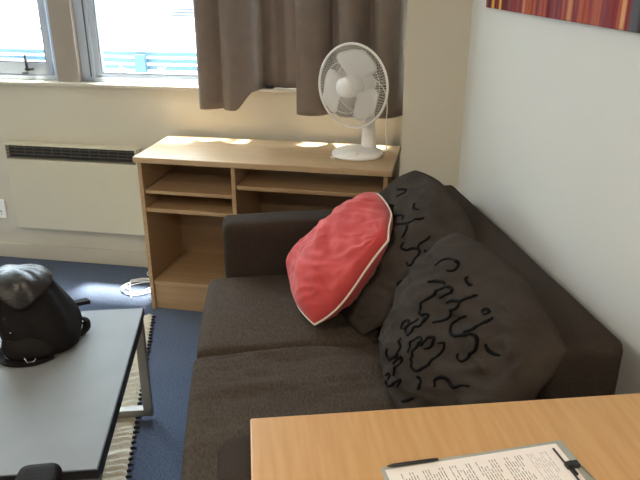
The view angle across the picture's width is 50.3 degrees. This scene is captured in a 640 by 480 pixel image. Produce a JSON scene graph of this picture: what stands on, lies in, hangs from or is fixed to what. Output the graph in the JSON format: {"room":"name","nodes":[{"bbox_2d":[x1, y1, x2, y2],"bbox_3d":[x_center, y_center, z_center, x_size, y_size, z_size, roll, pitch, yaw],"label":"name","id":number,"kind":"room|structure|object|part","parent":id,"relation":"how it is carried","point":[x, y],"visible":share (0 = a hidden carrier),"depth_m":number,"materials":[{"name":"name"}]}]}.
{"room":"living room","nodes":[
{"label":"living room","id":0,"kind":"room"},
{"bbox_2d":[0,256,202,479],"bbox_3d":[-1.117,1.030,1.573,3.983,0.100,6.236,-3,23,-8],"label":"floor","id":1,"kind":"structure","parent":0,"point":[158,455],"depth_m":2.85,"materials":[{"name":"blue carpet"}]},
{"bbox_2d":[15,463,62,479],"bbox_3d":[-0.731,0.692,1.038,0.600,0.928,0.557,-3,23,-8],"label":"office chair","id":2,"kind":"object","parent":1,"relation":"on","point":[44,471],"visible":1,"depth_m":1.23,"materials":[{"name":"black fabric"}]},
{"bbox_2d":[102,314,155,479],"bbox_3d":[-1.075,0.675,2.275,0.921,0.020,1.685,-3,23,-8],"label":"rug","id":3,"kind":"object","parent":1,"relation":"on","point":[117,463],"visible":0.16,"depth_m":2.32,"materials":[{"name":"beige fabric"}]},
{"bbox_2d":[0,308,153,479],"bbox_3d":[-0.823,0.574,1.959,0.560,0.410,0.785,-2,22,-6],"label":"coffee table","id":4,"kind":"object","parent":3,"relation":"on","point":[64,410],"visible":0.92,"depth_m":1.81,"materials":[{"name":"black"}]},
{"bbox_2d":[0,264,90,366],"bbox_3d":[-0.832,0.201,2.018,0.300,0.235,0.256,-9,24,-21],"label":"backpack","id":5,"kind":"object","parent":4,"relation":"on","point":[39,321],"visible":1,"depth_m":1.96,"materials":[{"name":"black fabric"}]},
{"bbox_3d":[-0.785,0.726,1.622,0.552,0.384,0.030,-2,22,-6],"label":"leg frame","id":6,"kind":"part","parent":4,"relation":"part of","materials":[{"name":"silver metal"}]},
{"bbox_3d":[-0.564,0.409,1.921,0.030,0.025,0.713,-2,22,-6],"label":"rail","id":7,"kind":"part","parent":4,"relation":"part of","materials":[{"name":"black"}]},
{"bbox_3d":[-0.862,0.445,2.306,0.552,0.384,0.030,-2,22,-6],"label":"leg frame","id":8,"kind":"part","parent":4,"relation":"part of","materials":[{"name":"silver metal"}]},
{"bbox_2d":[121,271,150,298],"bbox_3d":[-0.890,-0.059,3.303,0.196,0.598,0.330,-3,23,-8],"label":"power cable","id":9,"kind":"object","parent":1,"relation":"on","point":[141,280],"visible":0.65,"depth_m":3.35,"materials":[{"name":"white plastic"}]},
{"bbox_2d":[132,135,400,311],"bbox_3d":[-0.216,-0.049,3.110,1.100,0.730,0.405,4,23,10],"label":"shelf unit","id":10,"kind":"object","parent":1,"relation":"on","point":[188,185],"visible":0.7,"depth_m":3.04,"materials":[{"name":"brown wood"}]},
{"bbox_3d":[-0.735,-0.076,3.211,0.018,0.705,0.378,4,23,10],"label":"panel","id":11,"kind":"part","parent":10,"relation":"part of","materials":[{"name":"brown wood"}]},
{"bbox_2d":[146,172,231,198],"bbox_3d":[-0.539,-0.247,3.051,0.390,0.016,0.278,4,23,10],"label":"shelf","id":12,"kind":"object","parent":10,"relation":"attached to","point":[167,183],"depth_m":3.01,"materials":[{"name":"brown wood"}]},
{"bbox_2d":[154,251,225,288],"bbox_3d":[-0.532,0.143,3.251,0.398,0.018,0.353,4,23,10],"label":"shelf","id":13,"kind":"object","parent":10,"relation":"attached to","point":[186,269],"depth_m":3.21,"materials":[{"name":"brown wood"}]},
{"bbox_2d":[147,194,232,216],"bbox_3d":[-0.532,-0.184,3.117,0.398,0.018,0.353,4,23,10],"label":"shelf","id":14,"kind":"object","parent":10,"relation":"attached to","point":[162,203],"depth_m":3.02,"materials":[{"name":"brown wood"}]},
{"bbox_3d":[-0.498,-0.161,3.317,0.398,0.530,0.006,4,23,10],"label":"panel","id":15,"kind":"part","parent":10,"relation":"part of","materials":[{"name":"brown wood"}]},
{"bbox_3d":[-0.327,-0.046,3.136,0.018,0.705,0.378,4,23,10],"label":"panel","id":16,"kind":"part","parent":10,"relation":"part of","materials":[{"name":"brown wood"}]},
{"bbox_3d":[0.019,-0.002,3.273,0.619,0.480,0.006,4,23,10],"label":"panel","id":17,"kind":"part","parent":10,"relation":"part of","materials":[{"name":"brown wood"}]},
{"bbox_2d":[237,169,382,196],"bbox_3d":[-0.024,-0.251,2.944,0.608,0.018,0.292,4,23,10],"label":"shelf","id":18,"kind":"object","parent":10,"relation":"on","point":[344,185],"depth_m":2.89,"materials":[{"name":"brown wood"}]},
{"bbox_2d":[318,42,388,160],"bbox_3d":[0.134,-0.570,2.797,0.295,0.472,0.275,3,22,6],"label":"desk fan","id":19,"kind":"object","parent":10,"relation":"on","point":[359,67],"visible":1,"depth_m":2.73,"materials":[{"name":"white plastic"}]},
{"bbox_3d":[0.055,-0.610,2.792,0.116,0.170,0.046,15,27,33],"label":"blade","id":20,"kind":"part","parent":19,"relation":"part of","materials":[{"name":"white plastic"}]},
{"bbox_2d":[318,44,386,126],"bbox_3d":[0.126,-0.616,2.735,0.243,0.331,0.246,-3,23,-8],"label":"grille","id":21,"kind":"object","parent":19,"relation":"attached to","point":[359,67],"depth_m":2.70,"materials":[{"name":"white plastic"}]},
{"bbox_3d":[0.136,-0.362,2.838,0.040,0.016,0.035,-3,23,-8],"label":"button panel","id":22,"kind":"part","parent":19,"relation":"part of","materials":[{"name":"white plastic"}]},
{"bbox_2d":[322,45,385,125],"bbox_3d":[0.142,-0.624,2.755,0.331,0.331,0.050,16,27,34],"label":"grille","id":23,"kind":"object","parent":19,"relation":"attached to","point":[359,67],"depth_m":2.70,"materials":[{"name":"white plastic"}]},
{"bbox_3d":[0.144,-0.693,2.692,0.175,0.121,0.035,7,23,16],"label":"blade","id":24,"kind":"part","parent":19,"relation":"part of","materials":[{"name":"white plastic"}]},
{"bbox_3d":[0.177,-0.536,2.716,0.138,0.139,0.042,20,30,40],"label":"blade","id":25,"kind":"part","parent":19,"relation":"part of","materials":[{"name":"white plastic"}]},
{"bbox_3d":[0.247,-0.526,2.899,0.099,0.311,0.031,-6,23,-14],"label":"power cord","id":26,"kind":"part","parent":19,"relation":"part of","materials":[{"name":"white plastic"}]},
{"bbox_3d":[0.298,0.001,3.023,0.018,0.705,0.378,4,23,10],"label":"panel","id":27,"kind":"part","parent":10,"relation":"part of","materials":[{"name":"brown wood"}]},
{"bbox_2d":[181,185,622,479],"bbox_3d":[0.095,0.383,2.039,0.974,0.744,1.447,-3,23,-8],"label":"sofa","id":28,"kind":"object","parent":1,"relation":"on","point":[259,356],"visible":0.44,"depth_m":1.92,"materials":[{"name":"black fabric"}]},
{"bbox_3d":[0.217,0.651,1.468,0.842,0.562,0.163,-3,23,-8],"label":"armrest","id":29,"kind":"part","parent":28,"relation":"part of","materials":[{"name":"black fabric"}]},
{"bbox_3d":[0.042,0.160,2.659,0.808,0.567,0.130,-3,23,-8],"label":"armrest","id":30,"kind":"part","parent":28,"relation":"part of","materials":[{"name":"black fabric"}]},
{"bbox_2d":[181,343,394,479],"bbox_3d":[0.058,0.502,1.816,0.827,0.187,0.628,-3,23,-8],"label":"seat cushion","id":31,"kind":"object","parent":28,"relation":"on","point":[230,387],"depth_m":1.84,"materials":[{"name":"black fabric"}]},
{"bbox_2d":[197,274,382,358],"bbox_3d":[-0.013,0.286,2.345,0.798,0.181,0.517,-3,23,-8],"label":"seat cushion","id":32,"kind":"object","parent":28,"relation":"on","point":[242,313],"depth_m":2.18,"materials":[{"name":"black fabric"}]},
{"bbox_2d":[286,192,392,325],"bbox_3d":[0.070,0.039,2.247,0.345,0.340,0.426,-3,23,-8],"label":"throw pillow","id":33,"kind":"object","parent":28,"relation":"on","point":[328,268],"visible":0.98,"depth_m":2.12,"materials":[{"name":"red fabric"}]},
{"bbox_2d":[340,170,476,335],"bbox_3d":[0.234,0.033,2.219,0.382,0.422,0.597,-3,23,-8],"label":"cushion","id":34,"kind":"object","parent":28,"relation":"on","point":[424,211],"visible":0.62,"depth_m":2.06,"materials":[{"name":"grey fabric"}]},
{"bbox_2d":[378,232,565,408],"bbox_3d":[0.320,0.248,1.683,0.309,0.432,0.669,-3,23,-8],"label":"cushion","id":35,"kind":"object","parent":28,"relation":"on","point":[464,326],"visible":0.84,"depth_m":1.54,"materials":[{"name":"grey fabric"}]},
{"bbox_3d":[0.492,0.234,2.060,0.166,0.484,1.146,-3,23,-8],"label":"backrest","id":36,"kind":"part","parent":28,"relation":"part of","materials":[{"name":"black fabric"}]},
{"bbox_2d":[250,393,639,479],"bbox_3d":[0.329,0.770,1.088,0.840,0.750,0.660,-2,22,-6],"label":"dining table","id":37,"kind":"object","parent":1,"relation":"on","point":[602,432],"visible":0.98,"depth_m":1.16,"materials":[{"name":"brown wood"}]},
{"bbox_2d":[385,443,584,479],"bbox_3d":[0.271,0.391,1.013,0.297,0.001,0.210,-5,23,-11],"label":"paper form","id":38,"kind":"object","parent":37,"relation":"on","point":[538,462],"visible":1,"depth_m":1.08,"materials":[{"name":"white paper"}]},
{"bbox_2d":[380,440,594,479],"bbox_3d":[0.276,0.390,1.010,0.318,0.011,0.233,-5,23,-11],"label":"clipboard","id":39,"kind":"object","parent":37,"relation":"on","point":[572,463],"visible":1,"depth_m":1.10,"materials":[{"name":"grey plastic"}]},
{"bbox_2d":[387,458,438,466],"bbox_3d":[0.148,0.356,1.091,0.085,0.006,0.006,-4,23,-10],"label":"pen","id":40,"kind":"object","parent":39,"relation":"on","point":[429,459],"visible":1,"depth_m":1.09,"materials":[{"name":"black plastic"}]},
{"bbox_2d":[0,84,401,251],"bbox_3d":[-1.412,-1.026,3.293,3.890,2.400,0.121,4,23,9],"label":"wall","id":41,"kind":"structure","parent":0,"point":[142,118],"depth_m":3.31,"materials":[{"name":"beige paint"}]},
{"bbox_2d":[0,199,7,217],"bbox_3d":[-1.712,-0.167,3.629,0.085,0.105,0.014,4,23,9],"label":"wall socket","id":42,"kind":"object","parent":41,"relation":"attached to","point":[3,213],"visible":1,"depth_m":3.62,"materials":[{"name":"white plastic"}]},
{"bbox_2d":[0,0,57,80],"bbox_3d":[-1.841,-1.411,3.210,1.182,1.265,0.094,4,23,9],"label":"window","id":43,"kind":"structure","parent":41,"relation":"in","point":[24,69],"depth_m":3.33,"materials":[{"name":"silver metal"}]},
{"bbox_3d":[-1.435,-0.857,3.327,0.060,0.094,0.034,4,23,9],"label":"handle","id":44,"kind":"part","parent":43,"relation":"part of","materials":[{"name":"black plastic"}]},
{"bbox_2d":[47,0,82,81],"bbox_3d":[-1.203,-1.363,3.116,0.111,1.283,0.120,4,23,9],"label":"trim","id":45,"kind":"structure","parent":41,"relation":"attached to","point":[61,12],"depth_m":3.23,"materials":[{"name":"beige paint"}]},
{"bbox_2d":[2,141,144,235],"bbox_3d":[-1.238,-0.263,3.474,0.721,0.452,0.059,4,23,9],"label":"heater","id":46,"kind":"object","parent":41,"relation":"attached to","point":[56,186],"visible":0.84,"depth_m":3.44,"materials":[{"name":"beige metal"}]},
{"bbox_2d":[5,145,134,162],"bbox_3d":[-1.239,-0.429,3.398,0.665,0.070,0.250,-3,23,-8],"label":"grille","id":47,"kind":"object","parent":46,"relation":"attached to","point":[13,153],"depth_m":3.40,"materials":[{"name":"grey metal"}]},
{"bbox_2d":[0,241,147,266],"bbox_3d":[-1.995,0.031,3.765,2.590,0.085,0.014,4,23,9],"label":"baseboard","id":48,"kind":"structure","parent":41,"relation":"attached to","point":[8,249],"depth_m":3.65,"materials":[{"name":"beige paint"}]},
{"bbox_2d":[73,0,197,84],"bbox_3d":[-0.356,-1.316,2.978,1.607,1.265,0.073,4,23,9],"label":"window","id":49,"kind":"structure","parent":41,"relation":"in","point":[86,13],"depth_m":3.25,"materials":[{"name":"silver metal"}]},
{"bbox_2d":[0,79,295,93],"bbox_3d":[-1.021,-0.749,3.284,2.860,0.017,0.089,4,23,9],"label":"windowsill","id":50,"kind":"structure","parent":41,"relation":"attached to","point":[2,81],"depth_m":3.24,"materials":[{"name":"beige paint"}]},
{"bbox_2d":[265,85,273,88],"bbox_3d":[-0.230,-0.705,3.138,0.040,0.013,0.030,4,23,9],"label":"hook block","id":51,"kind":"object","parent":50,"relation":"on","point":[266,86],"visible":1,"depth_m":3.13,"materials":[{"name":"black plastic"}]},
{"bbox_3d":[-0.121,-1.838,2.598,1.010,0.030,0.092,4,23,9],"label":"rail","id":52,"kind":"object","parent":41,"relation":"attached to","visible":0},
{"bbox_2d":[193,0,295,110],"bbox_3d":[-0.294,-1.219,2.877,0.518,1.328,0.124,0,22,-1],"label":"curtain","id":53,"kind":"object","parent":52,"relation":"hanging from","point":[243,47],"visible":0.88,"depth_m":3.02,"materials":[{"name":"brown fabric"}]},
{"bbox_2d":[295,0,407,118],"bbox_3d":[0.128,-1.174,2.781,0.474,1.338,0.101,4,23,9],"label":"curtain","id":54,"kind":"object","parent":52,"relation":"hanging from","point":[321,25],"visible":0.69,"depth_m":2.90,"materials":[{"name":"brown fabric"}]},
{"bbox_2d":[400,0,472,189],"bbox_3d":[0.390,-0.778,2.689,0.215,2.400,0.534,-3,23,-8],"label":"wall column","id":55,"kind":"structure","parent":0,"point":[437,31],"depth_m":2.53,"materials":[{"name":"beige paint"}]},
{"bbox_2d":[458,0,639,394],"bbox_3d":[0.869,0.007,0.774,0.120,2.400,4.754,-3,23,-8],"label":"wall","id":56,"kind":"structure","parent":0,"point":[550,152],"depth_m":1.81,"materials":[{"name":"white paint"}]},
{"bbox_2d":[486,0,639,32],"bbox_3d":[0.637,-0.800,1.600,0.022,0.550,1.150,-3,23,-8],"label":"painting","id":57,"kind":"object","parent":56,"relation":"attached to","point":[624,15],"visible":1,"depth_m":1.63,"materials":[{"name":"paint"}]},
{"label":"outside","id":58,"kind":"structure","parent":0,"visible":0},
{"bbox_3d":[-2.166,-2.070,10.845,23.000,0.100,13.600,4,23,9],"label":"ground","id":59,"kind":"structure","parent":58,"visible":0},
{"bbox_2d":[0,0,196,72],"bbox_3d":[-1.906,-5.013,11.235,23.000,5.050,1.800,4,23,9],"label":"building","id":60,"kind":"structure","parent":59,"relation":"on","point":[125,25],"depth_m":11.35,"materials":[{"name":"white"}]},
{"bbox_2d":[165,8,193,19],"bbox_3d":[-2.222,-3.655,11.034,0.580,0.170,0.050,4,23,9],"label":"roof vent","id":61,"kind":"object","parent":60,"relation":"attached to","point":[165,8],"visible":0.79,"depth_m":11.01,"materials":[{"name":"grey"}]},
{"bbox_2d":[0,48,196,73],"bbox_3d":[-1.913,-1.110,6.565,9.000,1.372,0.093,4,23,9],"label":"fence","id":62,"kind":"object","parent":59,"relation":"on","point":[140,59],"visible":0.08,"depth_m":6.29,"materials":[{"name":"blue"}]},
{"bbox_3d":[-1.650,-1.077,6.512,0.100,1.350,0.060,4,23,9],"label":"post","id":63,"kind":"part","parent":62,"relation":"part of","materials":[{"name":"blue"}]}
]}

